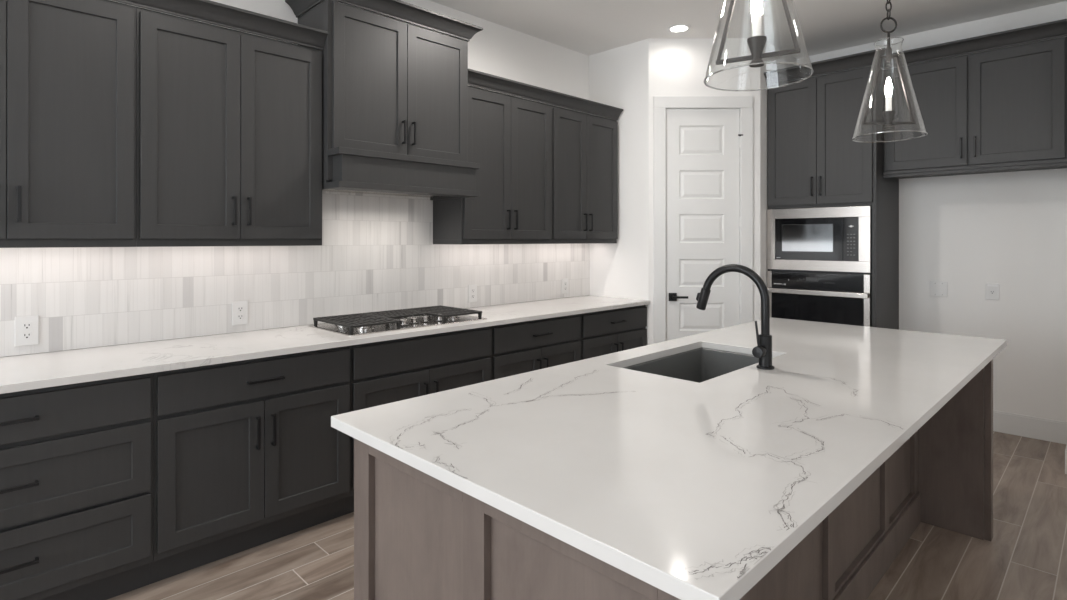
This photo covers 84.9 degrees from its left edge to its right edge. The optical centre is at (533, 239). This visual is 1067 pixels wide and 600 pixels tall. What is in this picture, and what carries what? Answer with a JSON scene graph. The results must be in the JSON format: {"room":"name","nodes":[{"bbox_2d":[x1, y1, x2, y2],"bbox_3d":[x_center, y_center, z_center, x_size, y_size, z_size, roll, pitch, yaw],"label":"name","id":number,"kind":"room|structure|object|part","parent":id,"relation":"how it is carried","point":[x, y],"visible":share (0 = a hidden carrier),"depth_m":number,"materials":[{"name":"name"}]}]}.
{"room":"kitchen","nodes":[
{"label":"kitchen","id":0,"kind":"room"},
{"bbox_2d":[5,0,588,356],"bbox_3d":[-2.088,-0.117,2.733,7.500,3.060,0.120,0,0,-45],"label":"wall","id":1,"kind":"structure","parent":0,"point":[497,50],"depth_m":4.54,"materials":[{"name":"white paint"}]},
{"bbox_2d":[0,0,135,247],"bbox_3d":[-2.128,-0.491,2.330,0.858,1.047,0.374,0,0,-45],"label":"upper cabinet","id":2,"kind":"object","parent":1,"relation":"attached to","point":[68,67],"visible":1,"depth_m":2.36,"materials":[{"name":"paint"}]},
{"bbox_3d":[-2.172,-0.499,2.084,0.426,0.992,0.020,0,0,-45],"label":"door","id":3,"kind":"part","parent":2,"relation":"part of","materials":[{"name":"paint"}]},
{"bbox_3d":[-1.977,-0.137,2.241,0.011,0.137,0.034,0,0,-45],"label":"handle","id":4,"kind":"part","parent":2,"relation":"part of","materials":[{"name":"black metal"}]},
{"bbox_2d":[112,0,327,49],"bbox_3d":[-1.711,-1.058,2.507,1.700,0.084,0.068,0,0,-45],"label":"crown molding","id":5,"kind":"structure","parent":2,"relation":"attached to","point":[207,11],"depth_m":2.80,"materials":[{"name":"paint"}]},
{"bbox_2d":[136,7,321,246],"bbox_3d":[-1.526,-0.491,2.930,0.840,1.047,0.374,0,0,-45],"label":"upper cabinet","id":6,"kind":"object","parent":1,"relation":"attached to","point":[229,121],"visible":0.93,"depth_m":2.78,"materials":[{"name":"paint"}]},
{"bbox_3d":[-1.570,-0.499,2.685,0.408,0.992,0.020,0,0,-45],"label":"door","id":7,"kind":"part","parent":6,"relation":"part of","materials":[{"name":"paint"}]},
{"bbox_3d":[-1.429,-0.137,2.787,0.011,0.137,0.034,0,0,-45],"label":"handle","id":8,"kind":"part","parent":6,"relation":"part of","materials":[{"name":"black metal"}]},
{"bbox_3d":[-1.381,-0.137,2.835,0.011,0.137,0.034,0,0,-45],"label":"handle","id":9,"kind":"part","parent":6,"relation":"part of","materials":[{"name":"black metal"}]},
{"bbox_3d":[-1.280,-0.499,2.974,0.404,0.992,0.020,0,0,-45],"label":"door","id":10,"kind":"part","parent":6,"relation":"part of","materials":[{"name":"paint"}]},
{"bbox_2d":[0,191,589,356],"bbox_3d":[-1.250,0.095,3.477,4.938,0.804,0.008,0,0,-45],"label":"backsplash","id":11,"kind":"structure","parent":1,"relation":"attached to","point":[377,252],"depth_m":3.27,"materials":[{"name":"tile"}]},
{"bbox_2d":[15,315,38,346],"bbox_3d":[-2.193,0.395,2.524,0.078,0.128,0.009,0,0,-45],"label":"wall outlet","id":12,"kind":"object","parent":11,"relation":"attached to","point":[26,327],"visible":1,"depth_m":2.52,"materials":[{"name":"white plastic"}]},
{"bbox_2d":[22,332,31,338],"bbox_3d":[-2.191,0.416,2.521,0.032,0.026,0.002,0,0,-45],"label":"socket","id":13,"kind":"object","parent":12,"relation":"attached to","point":[25,335],"depth_m":2.52,"materials":[{"name":"white plastic"}]},
{"bbox_2d":[22,323,31,328],"bbox_3d":[-2.191,0.374,2.521,0.032,0.026,0.002,0,0,-45],"label":"socket","id":14,"kind":"object","parent":12,"relation":"attached to","point":[24,325],"depth_m":2.52,"materials":[{"name":"white plastic"}]},
{"bbox_2d":[232,301,247,324],"bbox_3d":[-1.578,0.395,3.136,0.078,0.128,0.009,0,0,-45],"label":"wall outlet","id":15,"kind":"object","parent":11,"relation":"attached to","point":[239,308],"visible":1,"depth_m":3.13,"materials":[{"name":"white plastic"}]},
{"bbox_2d":[237,314,243,319],"bbox_3d":[-1.576,0.416,3.134,0.032,0.026,0.002,0,0,-45],"label":"socket","id":16,"kind":"object","parent":15,"relation":"attached to","point":[239,316],"depth_m":3.13,"materials":[{"name":"white plastic"}]},
{"bbox_2d":[237,306,243,311],"bbox_3d":[-1.576,0.374,3.134,0.032,0.026,0.002,0,0,-45],"label":"socket","id":17,"kind":"object","parent":15,"relation":"attached to","point":[239,308],"depth_m":3.13,"materials":[{"name":"white plastic"}]},
{"bbox_2d":[468,284,476,302],"bbox_3d":[-0.444,0.395,4.266,0.078,0.128,0.009,0,0,-45],"label":"wall outlet","id":18,"kind":"object","parent":11,"relation":"attached to","point":[472,289],"visible":1,"depth_m":4.26,"materials":[{"name":"white plastic"}]},
{"bbox_2d":[562,278,567,293],"bbox_3d":[0.271,0.397,4.979,0.078,0.128,0.009,0,0,-45],"label":"wall outlet","id":19,"kind":"object","parent":11,"relation":"attached to","point":[564,281],"visible":1,"depth_m":4.97,"materials":[{"name":"white plastic"}]},
{"bbox_2d":[285,0,482,199],"bbox_3d":[-0.848,-0.816,3.511,1.082,1.091,0.507,0,0,-45],"label":"upper cabinet","id":20,"kind":"object","parent":1,"relation":"attached to","point":[395,92],"visible":0.97,"depth_m":3.33,"materials":[{"name":"paint"}]},
{"bbox_3d":[-0.906,-0.873,3.261,0.453,0.785,0.020,0,0,-45],"label":"door","id":21,"kind":"part","parent":20,"relation":"part of","materials":[{"name":"paint"}]},
{"bbox_3d":[-0.867,-1.319,3.530,1.082,0.084,0.454,0,0,-45],"label":"crown molding","id":22,"kind":"part","parent":20,"relation":"part of","materials":[{"name":"paint"}]},
{"bbox_3d":[-0.749,-0.622,3.380,0.011,0.135,0.034,0,0,-45],"label":"handle","id":23,"kind":"part","parent":20,"relation":"part of","materials":[{"name":"black metal"}]},
{"bbox_3d":[-0.702,-0.622,3.427,0.011,0.135,0.034,0,0,-45],"label":"handle","id":24,"kind":"part","parent":20,"relation":"part of","materials":[{"name":"black metal"}]},
{"bbox_3d":[-0.585,-0.873,3.581,0.446,0.785,0.020,0,0,-45],"label":"door","id":25,"kind":"part","parent":20,"relation":"part of","materials":[{"name":"paint"}]},
{"bbox_2d":[433,85,551,243],"bbox_3d":[-0.262,-0.491,4.189,0.848,1.047,0.374,0,0,-45],"label":"upper cabinet","id":26,"kind":"object","parent":1,"relation":"attached to","point":[510,137],"visible":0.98,"depth_m":4.04,"materials":[{"name":"paint"}]},
{"bbox_3d":[-0.309,-0.499,3.941,0.408,0.992,0.020,0,0,-45],"label":"door","id":27,"kind":"part","parent":26,"relation":"part of","materials":[{"name":"paint"}]},
{"bbox_3d":[-0.169,-0.137,4.043,0.011,0.137,0.034,0,0,-45],"label":"handle","id":28,"kind":"part","parent":26,"relation":"part of","materials":[{"name":"black metal"}]},
{"bbox_3d":[-0.121,-0.137,4.091,0.011,0.137,0.034,0,0,-45],"label":"handle","id":29,"kind":"part","parent":26,"relation":"part of","materials":[{"name":"black metal"}]},
{"bbox_3d":[-0.017,-0.499,4.232,0.412,0.992,0.020,0,0,-45],"label":"door","id":30,"kind":"part","parent":26,"relation":"part of","materials":[{"name":"paint"}]},
{"bbox_2d":[468,68,622,119],"bbox_3d":[0.146,-1.058,4.358,1.664,0.084,0.068,0,0,-45],"label":"crown molding","id":31,"kind":"structure","parent":26,"relation":"attached to","point":[479,79],"depth_m":4.25,"materials":[{"name":"paint"}]},
{"bbox_2d":[551,105,617,243],"bbox_3d":[0.327,-0.491,4.777,0.815,1.047,0.374,0,0,-45],"label":"upper cabinet","id":32,"kind":"object","parent":1,"relation":"attached to","point":[584,145],"visible":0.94,"depth_m":4.63,"materials":[{"name":"paint"}]},
{"bbox_3d":[0.285,-0.499,4.533,0.378,0.992,0.020,0,0,-45],"label":"door","id":33,"kind":"part","parent":32,"relation":"part of","materials":[{"name":"paint"}]},
{"bbox_3d":[0.415,-0.137,4.625,0.011,0.137,0.034,0,0,-45],"label":"handle","id":34,"kind":"part","parent":32,"relation":"part of","materials":[{"name":"black metal"}]},
{"bbox_3d":[0.564,-0.499,4.811,0.404,0.992,0.020,0,0,-45],"label":"door","id":35,"kind":"part","parent":32,"relation":"part of","materials":[{"name":"paint"}]},
{"bbox_2d":[107,431,1066,599],"bbox_3d":[0.737,1.463,0.819,9.000,0.100,6.820,0,0,-45],"label":"floor","id":36,"kind":"structure","parent":0,"point":[1025,558],"depth_m":2.57,"materials":[{"name":"brown wood"}]},
{"bbox_2d":[0,373,152,599],"bbox_3d":[-2.033,0.972,2.237,0.867,0.883,0.657,0,0,-45],"label":"base cabinet","id":37,"kind":"object","parent":36,"relation":"on","point":[76,460],"visible":0.99,"depth_m":2.17,"materials":[{"name":"paint"}]},
{"bbox_3d":[-1.813,1.138,2.016,0.157,0.011,0.034,0,0,-45],"label":"handle","id":38,"kind":"part","parent":37,"relation":"part of","materials":[{"name":"black metal"}]},
{"bbox_3d":[-1.813,0.864,2.016,0.157,0.011,0.034,0,0,-45],"label":"handle","id":39,"kind":"part","parent":37,"relation":"part of","materials":[{"name":"black metal"}]},
{"bbox_3d":[-1.813,0.633,2.016,0.157,0.011,0.034,0,0,-45],"label":"handle","id":40,"kind":"part","parent":37,"relation":"part of","materials":[{"name":"black metal"}]},
{"bbox_3d":[-1.832,1.139,2.035,0.844,0.248,0.020,0,0,-45],"label":"drawer","id":41,"kind":"part","parent":37,"relation":"part of","materials":[{"name":"paint"}]},
{"bbox_3d":[-1.832,0.865,2.035,0.844,0.272,0.020,0,0,-45],"label":"drawer","id":42,"kind":"part","parent":37,"relation":"part of","materials":[{"name":"paint"}]},
{"bbox_3d":[-1.832,0.631,2.035,0.844,0.160,0.020,0,0,-45],"label":"drawer","id":43,"kind":"part","parent":37,"relation":"part of","materials":[{"name":"paint"}]},
{"bbox_2d":[150,346,349,583],"bbox_3d":[-1.424,0.972,2.844,0.851,0.883,0.657,0,0,-45],"label":"base cabinet","id":44,"kind":"object","parent":36,"relation":"on","point":[247,454],"visible":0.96,"depth_m":2.58,"materials":[{"name":"paint"}]},
{"bbox_3d":[-1.370,0.996,2.496,0.413,0.534,0.020,0,0,-45],"label":"door","id":45,"kind":"part","parent":44,"relation":"part of","materials":[{"name":"paint"}]},
{"bbox_3d":[-1.222,0.631,2.643,0.829,0.160,0.020,0,0,-45],"label":"drawer","id":46,"kind":"part","parent":44,"relation":"part of","materials":[{"name":"paint"}]},
{"bbox_3d":[-1.228,0.864,2.600,0.011,0.140,0.034,0,0,-45],"label":"handle","id":47,"kind":"part","parent":44,"relation":"part of","materials":[{"name":"black metal"}]},
{"bbox_3d":[-1.204,0.633,2.624,0.157,0.011,0.034,0,0,-45],"label":"handle","id":48,"kind":"part","parent":44,"relation":"part of","materials":[{"name":"black metal"}]},
{"bbox_3d":[-1.179,0.864,2.648,0.011,0.140,0.034,0,0,-45],"label":"handle","id":49,"kind":"part","parent":44,"relation":"part of","materials":[{"name":"black metal"}]},
{"bbox_3d":[-1.075,0.996,2.789,0.413,0.534,0.020,0,0,-45],"label":"door","id":50,"kind":"part","parent":44,"relation":"part of","materials":[{"name":"paint"}]},
{"bbox_2d":[345,326,490,514],"bbox_3d":[-0.790,0.972,3.476,0.937,0.883,0.657,0,0,-45],"label":"base cabinet","id":51,"kind":"object","parent":36,"relation":"on","point":[382,372],"visible":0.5,"depth_m":3.20,"materials":[{"name":"paint"}]},
{"bbox_3d":[-0.752,0.996,3.112,0.454,0.534,0.020,0,0,-45],"label":"door","id":52,"kind":"part","parent":51,"relation":"part of","materials":[{"name":"paint"}]},
{"bbox_3d":[-0.595,0.864,3.230,0.011,0.140,0.034,0,0,-45],"label":"handle","id":53,"kind":"part","parent":51,"relation":"part of","materials":[{"name":"black metal"}]},
{"bbox_3d":[-0.547,0.864,3.278,0.011,0.140,0.034,0,0,-45],"label":"handle","id":54,"kind":"part","parent":51,"relation":"part of","materials":[{"name":"black metal"}]},
{"bbox_3d":[-0.428,0.996,3.434,0.454,0.534,0.020,0,0,-45],"label":"door","id":55,"kind":"part","parent":51,"relation":"part of","materials":[{"name":"paint"}]},
{"bbox_2d":[491,314,580,379],"bbox_3d":[-0.157,0.972,4.107,0.850,0.883,0.657,0,0,-45],"label":"base cabinet","id":56,"kind":"object","parent":36,"relation":"on","point":[527,346],"visible":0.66,"depth_m":3.85,"materials":[{"name":"paint"}]},
{"bbox_3d":[-0.101,0.996,3.760,0.408,0.534,0.020,0,0,-45],"label":"door","id":57,"kind":"part","parent":56,"relation":"part of","materials":[{"name":"paint"}]},
{"bbox_3d":[0.044,0.631,3.905,0.820,0.160,0.020,0,0,-45],"label":"drawer","id":58,"kind":"part","parent":56,"relation":"part of","materials":[{"name":"paint"}]},
{"bbox_3d":[0.063,0.633,3.886,0.157,0.011,0.034,0,0,-45],"label":"handle","id":59,"kind":"part","parent":56,"relation":"part of","materials":[{"name":"black metal"}]},
{"bbox_3d":[0.190,0.996,4.050,0.408,0.534,0.020,0,0,-45],"label":"door","id":60,"kind":"part","parent":56,"relation":"part of","materials":[{"name":"paint"}]},
{"bbox_2d":[580,305,646,359],"bbox_3d":[0.437,0.972,4.698,0.824,0.883,0.657,0,0,-45],"label":"base cabinet","id":61,"kind":"object","parent":36,"relation":"on","point":[605,332],"visible":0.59,"depth_m":4.45,"materials":[{"name":"paint"}]},
{"bbox_3d":[0.497,0.996,4.356,0.397,0.534,0.020,0,0,-45],"label":"door","id":62,"kind":"part","parent":61,"relation":"part of","materials":[{"name":"paint"}]},
{"bbox_3d":[0.639,0.631,4.498,0.797,0.160,0.020,0,0,-45],"label":"drawer","id":63,"kind":"part","parent":61,"relation":"part of","materials":[{"name":"paint"}]},
{"bbox_3d":[0.781,0.996,4.639,0.397,0.534,0.020,0,0,-45],"label":"door","id":64,"kind":"part","parent":61,"relation":"part of","materials":[{"name":"paint"}]},
{"bbox_2d":[354,359,992,599],"bbox_3d":[0.843,0.971,2.195,2.712,0.884,1.080,0,0,-45],"label":"kitchen island","id":65,"kind":"object","parent":36,"relation":"on","point":[418,536],"visible":0.24,"depth_m":1.59,"materials":[{"name":"brown wood"}]},
{"bbox_3d":[-0.116,0.971,1.250,0.021,0.884,1.065,0,0,-45],"label":"panel","id":66,"kind":"part","parent":65,"relation":"part of","materials":[{"name":"brown wood"}]},
{"bbox_2d":[331,317,1006,599],"bbox_3d":[0.892,0.514,2.274,2.961,0.030,1.178,0,0,-45],"label":"countertop","id":67,"kind":"structure","parent":65,"relation":"on","point":[691,490],"depth_m":1.47,"materials":[{"name":"white stone"}]},
{"bbox_2d":[623,347,758,382],"bbox_3d":[0.701,0.637,2.445,0.795,0.216,0.453,0,0,-45],"label":"sink","id":68,"kind":"object","parent":67,"relation":"in","point":[699,365],"visible":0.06,"depth_m":2.74,"materials":[{"name":"grey metal"}]},
{"bbox_2d":[696,264,773,369],"bbox_3d":[0.792,0.299,2.343,0.108,0.399,0.330,0,0,-45],"label":"faucet","id":69,"kind":"object","parent":67,"relation":"on","point":[763,350],"visible":1,"depth_m":2.26,"materials":[{"name":"black metal"}]},
{"bbox_3d":[0.812,0.235,2.352,0.032,0.272,0.281,0,0,-45],"label":"spout","id":70,"kind":"part","parent":69,"relation":"part of","materials":[{"name":"black metal"}]},
{"bbox_3d":[0.868,0.381,2.231,0.057,0.141,0.045,0,0,-45],"label":"handle","id":71,"kind":"part","parent":69,"relation":"part of","materials":[{"name":"black metal"}]},
{"bbox_3d":[1.000,0.971,2.014,2.596,0.884,0.021,0,0,-45],"label":"panel","id":72,"kind":"part","parent":65,"relation":"part of","materials":[{"name":"brown wood"}]},
{"bbox_3d":[1.012,1.339,2.002,2.596,0.148,0.012,0,0,-45],"label":"baseboard","id":73,"kind":"part","parent":65,"relation":"part of","materials":[{"name":"brown wood"}]},
{"bbox_3d":[2.025,0.971,2.859,0.045,0.884,0.298,0,0,-45],"label":"leg panel","id":74,"kind":"part","parent":65,"relation":"part of","materials":[{"name":"brown wood"}]},
{"bbox_3d":[2.153,0.971,2.757,0.062,0.884,0.026,0,0,-45],"label":"post","id":75,"kind":"part","parent":65,"relation":"part of","materials":[{"name":"brown wood"}]},
{"bbox_2d":[767,65,898,329],"bbox_3d":[2.443,0.063,4.784,0.682,2.700,0.809,0,0,-45],"label":"tall cabinet","id":76,"kind":"object","parent":36,"relation":"on","point":[814,161],"visible":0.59,"depth_m":4.52,"materials":[{"name":"paint"}]},
{"bbox_3d":[2.088,-0.773,4.718,0.020,0.993,0.386,0,0,-45],"label":"door","id":77,"kind":"part","parent":76,"relation":"part of","materials":[{"name":"paint"}]},
{"bbox_3d":[2.184,-0.417,4.584,0.034,0.150,0.011,0,0,-45],"label":"handle","id":78,"kind":"part","parent":76,"relation":"part of","materials":[{"name":"black metal"}]},
{"bbox_2d":[767,271,871,326],"bbox_3d":[2.407,0.607,4.771,0.654,0.692,0.769,0,0,-45],"label":"wall oven","id":79,"kind":"object","parent":76,"relation":"in","point":[836,298],"visible":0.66,"depth_m":4.53,"materials":[{"name":"black glass"}]},
{"bbox_3d":[1.962,0.607,4.843,0.021,0.692,0.039,0,0,-45],"label":"trim","id":80,"kind":"part","parent":79,"relation":"part of","materials":[{"name":"silver metal"}]},
{"bbox_2d":[797,277,834,283],"bbox_3d":[2.212,0.319,4.574,0.001,0.041,0.283,0,0,-45],"label":"display","id":81,"kind":"object","parent":79,"relation":"attached to","point":[800,280],"depth_m":4.57,"materials":[{"name":"black glass"}]},
{"bbox_3d":[2.194,0.415,4.559,0.052,0.037,0.766,0,0,-45],"label":"handle","id":82,"kind":"part","parent":79,"relation":"part of","materials":[{"name":"silver metal"}]},
{"bbox_3d":[2.218,0.629,4.585,0.023,0.468,0.687,0,0,-45],"label":"door","id":83,"kind":"part","parent":79,"relation":"part of","materials":[{"name":"black glass"}]},
{"bbox_3d":[2.218,0.325,4.585,0.023,0.128,0.687,0,0,-45],"label":"control panel","id":84,"kind":"part","parent":79,"relation":"part of","materials":[{"name":"black glass"}]},
{"bbox_3d":[2.477,0.607,4.327,0.021,0.692,0.041,0,0,-45],"label":"trim","id":85,"kind":"part","parent":79,"relation":"part of","materials":[{"name":"silver metal"}]},
{"bbox_2d":[767,206,871,272],"bbox_3d":[2.426,-0.002,4.789,0.602,0.495,0.772,0,0,-45],"label":"microwave","id":86,"kind":"object","parent":76,"relation":"in","point":[836,239],"visible":0.99,"depth_m":4.55,"materials":[{"name":"silver metal"}]},
{"bbox_3d":[2.191,-0.003,4.640,0.046,0.332,0.513,0,0,-45],"label":"door","id":87,"kind":"part","parent":86,"relation":"part of","materials":[{"name":"black glass"}]},
{"bbox_3d":[2.412,-0.003,4.418,0.046,0.332,0.108,0,0,-45],"label":"control panel","id":88,"kind":"part","parent":86,"relation":"part of","materials":[{"name":"black glass"}]},
{"bbox_2d":[847,234,854,251],"bbox_3d":[2.397,0.039,4.400,0.001,0.162,0.056,0,0,-45],"label":"keypad","id":89,"kind":"object","parent":86,"relation":"attached to","point":[850,237],"depth_m":4.40,"materials":[{"name":"black plastic"}]},
{"bbox_3d":[2.230,-0.417,4.539,0.034,0.150,0.011,0,0,-45],"label":"handle","id":90,"kind":"part","parent":76,"relation":"part of","materials":[{"name":"black metal"}]},
{"bbox_3d":[2.364,-0.773,4.441,0.020,0.993,0.388,0,0,-45],"label":"door","id":91,"kind":"part","parent":76,"relation":"part of","materials":[{"name":"paint"}]},
{"bbox_2d":[764,19,1066,84],"bbox_3d":[2.640,-1.333,4.252,0.253,0.091,1.841,0,0,-45],"label":"crown molding","id":92,"kind":"structure","parent":76,"relation":"on","point":[1054,29],"depth_m":4.16,"materials":[{"name":"paint"}]},
{"bbox_3d":[-2.661,0.972,1.611,0.904,0.883,0.657,0,0,-45],"label":"base cabinet","id":93,"kind":"object","parent":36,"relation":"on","visible":0},
{"bbox_2d":[0,295,649,393],"bbox_3d":[-1.129,0.514,3.144,5.238,0.030,0.649,0,0,-45],"label":"countertop","id":94,"kind":"structure","parent":93,"relation":"on","point":[18,373],"depth_m":2.69,"materials":[{"name":"white stone"}]},
{"bbox_2d":[308,305,486,335],"bbox_3d":[-0.793,0.475,3.505,0.928,0.048,0.505,0,0,-45],"label":"cooktop","id":95,"kind":"object","parent":94,"relation":"in","point":[357,324],"visible":1,"depth_m":3.41,"materials":[{"name":"metal"}]},
{"bbox_3d":[-0.935,0.485,3.233,0.099,0.016,0.099,0,0,-45],"label":"burner","id":96,"kind":"part","parent":95,"relation":"part of","materials":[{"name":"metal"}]},
{"bbox_3d":[-0.745,0.472,3.349,0.050,0.040,0.050,0,0,-45],"label":"knob","id":97,"kind":"part","parent":95,"relation":"part of","materials":[{"name":"metal"}]},
{"bbox_3d":[-0.703,0.472,3.429,0.050,0.040,0.050,0,0,-45],"label":"knob","id":98,"kind":"part","parent":95,"relation":"part of","materials":[{"name":"metal"}]},
{"bbox_3d":[-0.647,0.472,3.485,0.050,0.040,0.050,0,0,-45],"label":"knob","id":99,"kind":"part","parent":95,"relation":"part of","materials":[{"name":"metal"}]},
{"bbox_3d":[-0.510,0.485,3.657,0.095,0.016,0.095,0,0,-45],"label":"burner","id":100,"kind":"part","parent":95,"relation":"part of","materials":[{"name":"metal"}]},
{"bbox_2d":[589,40,644,299],"bbox_3d":[0.744,-0.117,5.048,0.100,3.060,0.600,0,0,-45],"label":"wall","id":101,"kind":"structure","parent":0,"point":[616,75],"depth_m":4.94,"materials":[{"name":"white paint"}]},
{"bbox_2d":[645,38,759,344],"bbox_3d":[1.389,-0.117,4.831,0.938,3.060,0.110,0,0,0],"label":"wall","id":102,"kind":"structure","parent":0,"point":[673,66],"depth_m":4.78,"materials":[{"name":"white paint"}]},
{"bbox_2d":[653,96,752,343],"bbox_3d":[1.387,0.120,4.800,0.810,2.585,0.152,0,0,0],"label":"door","id":103,"kind":"structure","parent":102,"relation":"in","point":[703,145],"depth_m":4.79,"materials":[{"name":"paint"}]},
{"bbox_3d":[1.181,0.470,4.750,0.149,0.066,0.051,0,0,0],"label":"handle","id":104,"kind":"part","parent":103,"relation":"part of","materials":[{"name":"black metal"}]},
{"bbox_3d":[1.387,0.166,4.802,0.604,2.475,0.035,0,0,0],"label":"panel","id":105,"kind":"part","parent":103,"relation":"part of","materials":[{"name":"paint"}]},
{"bbox_2d":[430,0,1066,58],"bbox_3d":[0.737,-1.697,0.819,9.000,0.100,6.820,0,0,-45],"label":"ceiling","id":106,"kind":"structure","parent":0,"point":[587,27],"depth_m":4.34,"materials":[{"name":"white paint"}]},
{"bbox_2d":[668,24,690,32],"bbox_3d":[1.133,-1.643,4.540,0.175,0.008,0.175,0,0,-45],"label":"recessed light","id":107,"kind":"object","parent":106,"relation":"in","point":[677,28],"visible":1,"depth_m":4.54,"materials":[{"name":"paint"}]},
{"bbox_2d":[704,0,812,90],"bbox_3d":[0.651,-1.058,1.699,0.298,1.178,0.298,0,0,-36],"label":"pendant light","id":108,"kind":"object","parent":106,"relation":"hanging from","point":[756,43],"visible":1,"depth_m":1.69,"materials":[{"name":"clear glass"}]},
{"bbox_3d":[0.651,-0.698,1.699,0.029,0.086,0.029,0,0,-45],"label":"bulb","id":109,"kind":"part","parent":108,"relation":"part of","materials":[{"name":"white glass"}]},
{"bbox_3d":[0.651,-0.685,1.699,0.232,0.316,0.011,0,0,30],"label":"frame","id":110,"kind":"part","parent":108,"relation":"part of","materials":[{"name":"brown metal"}]},
{"bbox_2d":[852,0,927,142],"bbox_3d":[1.628,-1.058,2.673,0.298,1.178,0.298,0,0,-36],"label":"pendant light","id":111,"kind":"object","parent":106,"relation":"hanging from","point":[888,114],"visible":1,"depth_m":2.67,"materials":[{"name":"clear glass"}]},
{"bbox_3d":[1.628,-0.884,2.673,0.026,0.136,0.026,0,0,-45],"label":"stem","id":112,"kind":"part","parent":111,"relation":"part of","materials":[{"name":"brown metal"}]},
{"bbox_3d":[1.628,-1.316,2.673,0.022,0.621,0.022,0,0,-40],"label":"chain","id":113,"kind":"part","parent":111,"relation":"part of","materials":[{"name":"brown metal"}]},
{"bbox_3d":[1.628,-0.698,2.673,0.029,0.086,0.029,0,0,-45],"label":"bulb","id":114,"kind":"part","parent":111,"relation":"part of","materials":[{"name":"white glass"}]},
{"bbox_3d":[1.628,-0.685,2.673,0.232,0.316,0.011,0,0,5],"label":"frame","id":115,"kind":"part","parent":111,"relation":"part of","materials":[{"name":"brown metal"}]},
{"bbox_2d":[760,42,796,319],"bbox_3d":[2.093,-0.117,5.080,0.763,3.060,0.100,0,0,-45],"label":"wall","id":116,"kind":"structure","parent":0,"point":[768,47],"depth_m":4.83,"materials":[{"name":"white paint"}]},
{"bbox_2d":[797,1,1066,421],"bbox_3d":[3.098,-0.117,4.683,0.100,3.060,2.081,0,0,-45],"label":"wall","id":117,"kind":"structure","parent":0,"point":[968,232],"depth_m":4.29,"materials":[{"name":"white paint"}]},
{"bbox_2d":[930,281,947,296],"bbox_3d":[3.159,0.386,4.544,0.008,0.118,0.118,0,0,-45],"label":"blank wall plate","id":118,"kind":"object","parent":117,"relation":"attached to","point":[937,288],"visible":1,"depth_m":4.54,"materials":[{"name":"white plastic"}]},
{"bbox_2d":[883,36,1066,178],"bbox_3d":[3.157,-0.876,4.195,0.502,0.821,1.030,0,0,-45],"label":"upper cabinet","id":119,"kind":"object","parent":117,"relation":"attached to","point":[1002,109],"visible":1,"depth_m":3.99,"materials":[{"name":"paint"}]},
{"bbox_3d":[2.833,-0.894,4.226,0.020,0.754,0.504,0,0,-45],"label":"door","id":120,"kind":"part","parent":119,"relation":"part of","materials":[{"name":"paint"}]},
{"bbox_3d":[2.968,-0.637,4.052,0.034,0.140,0.011,0,0,-45],"label":"handle","id":121,"kind":"part","parent":119,"relation":"part of","materials":[{"name":"black metal"}]},
{"bbox_3d":[3.023,-0.637,3.997,0.034,0.140,0.011,0,0,-45],"label":"handle","id":122,"kind":"part","parent":119,"relation":"part of","materials":[{"name":"black metal"}]},
{"bbox_3d":[3.171,-0.489,4.209,0.462,0.046,1.030,0,0,-45],"label":"light rail","id":123,"kind":"part","parent":119,"relation":"part of","materials":[{"name":"paint"}]},
{"bbox_3d":[3.193,-0.894,3.864,0.020,0.754,0.490,0,0,-45],"label":"door","id":124,"kind":"part","parent":119,"relation":"part of","materials":[{"name":"paint"}]},
{"bbox_2d":[986,283,998,299],"bbox_3d":[3.392,0.385,4.309,0.009,0.122,0.080,0,0,-45],"label":"wall outlet","id":125,"kind":"object","parent":117,"relation":"attached to","point":[992,289],"visible":1,"depth_m":4.31,"materials":[{"name":"white plastic"}]},
{"bbox_2d":[993,410,1066,473],"bbox_3d":[4.280,1.337,2.927,0.702,0.152,4.405,0,0,-45],"label":"baseboard","id":126,"kind":"structure","parent":117,"relation":"attached to","point":[1055,431],"depth_m":4.15,"materials":[{"name":"paint"}]}
]}

